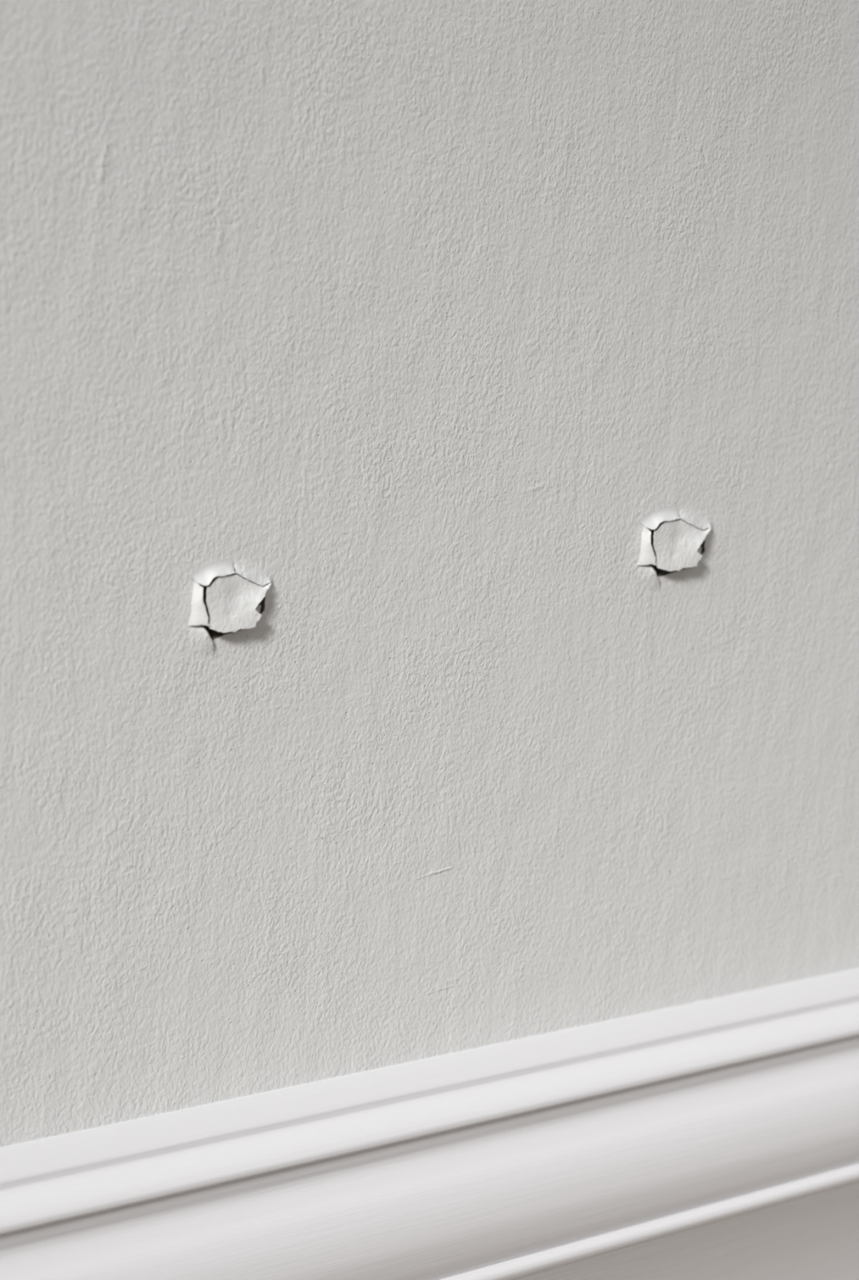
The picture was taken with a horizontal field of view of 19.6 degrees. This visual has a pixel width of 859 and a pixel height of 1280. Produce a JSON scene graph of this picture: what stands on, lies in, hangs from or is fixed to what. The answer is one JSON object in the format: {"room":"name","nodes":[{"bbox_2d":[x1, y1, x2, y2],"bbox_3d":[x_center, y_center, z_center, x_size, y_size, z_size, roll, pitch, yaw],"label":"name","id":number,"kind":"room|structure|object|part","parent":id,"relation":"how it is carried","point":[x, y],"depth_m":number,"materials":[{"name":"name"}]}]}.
{"room":"room interior","nodes":[
{"label":"room interior","id":0,"kind":"room"},
{"bbox_2d":[0,0,858,1147],"bbox_3d":[-0.037,-0.916,0.415,5.400,2.400,0.100,-5,15,-37],"label":"wall","id":1,"kind":"structure","parent":0,"point":[412,313],"depth_m":0.62,"materials":[{"name":"grey paint"}]},
{"bbox_2d":[184,556,275,655],"bbox_3d":[-0.049,-0.009,0.593,0.026,0.024,0.012,-5,15,-37],"label":"peeling paint","id":2,"kind":"object","parent":1,"relation":"attached to","point":[227,600],"depth_m":0.59,"materials":[{"name":"paint"}]},
{"bbox_3d":[-0.045,-0.009,0.590,0.018,0.014,0.002,-5,15,-37],"label":"lifted plate","id":3,"kind":"part","parent":2,"relation":"part of","materials":[{"name":"paint"}]},
{"bbox_2d":[0,968,858,1279],"bbox_3d":[-0.087,0.194,0.599,5.400,0.151,0.025,-5,15,-37],"label":"baseboard","id":4,"kind":"structure","parent":1,"relation":"attached to","point":[717,1138],"depth_m":0.66,"materials":[{"name":"white wood"}]},
{"bbox_2d":[634,504,715,591],"bbox_3d":[0.064,-0.026,0.677,0.030,0.024,0.012,-5,15,-37],"label":"peeling paint","id":5,"kind":"object","parent":1,"relation":"attached to","point":[672,542],"depth_m":0.67,"materials":[{"name":"paint"}]},
{"bbox_3d":[0.068,-0.026,0.674,0.021,0.014,0.002,-5,15,-37],"label":"lifted plate","id":6,"kind":"part","parent":5,"relation":"part of","materials":[{"name":"paint"}]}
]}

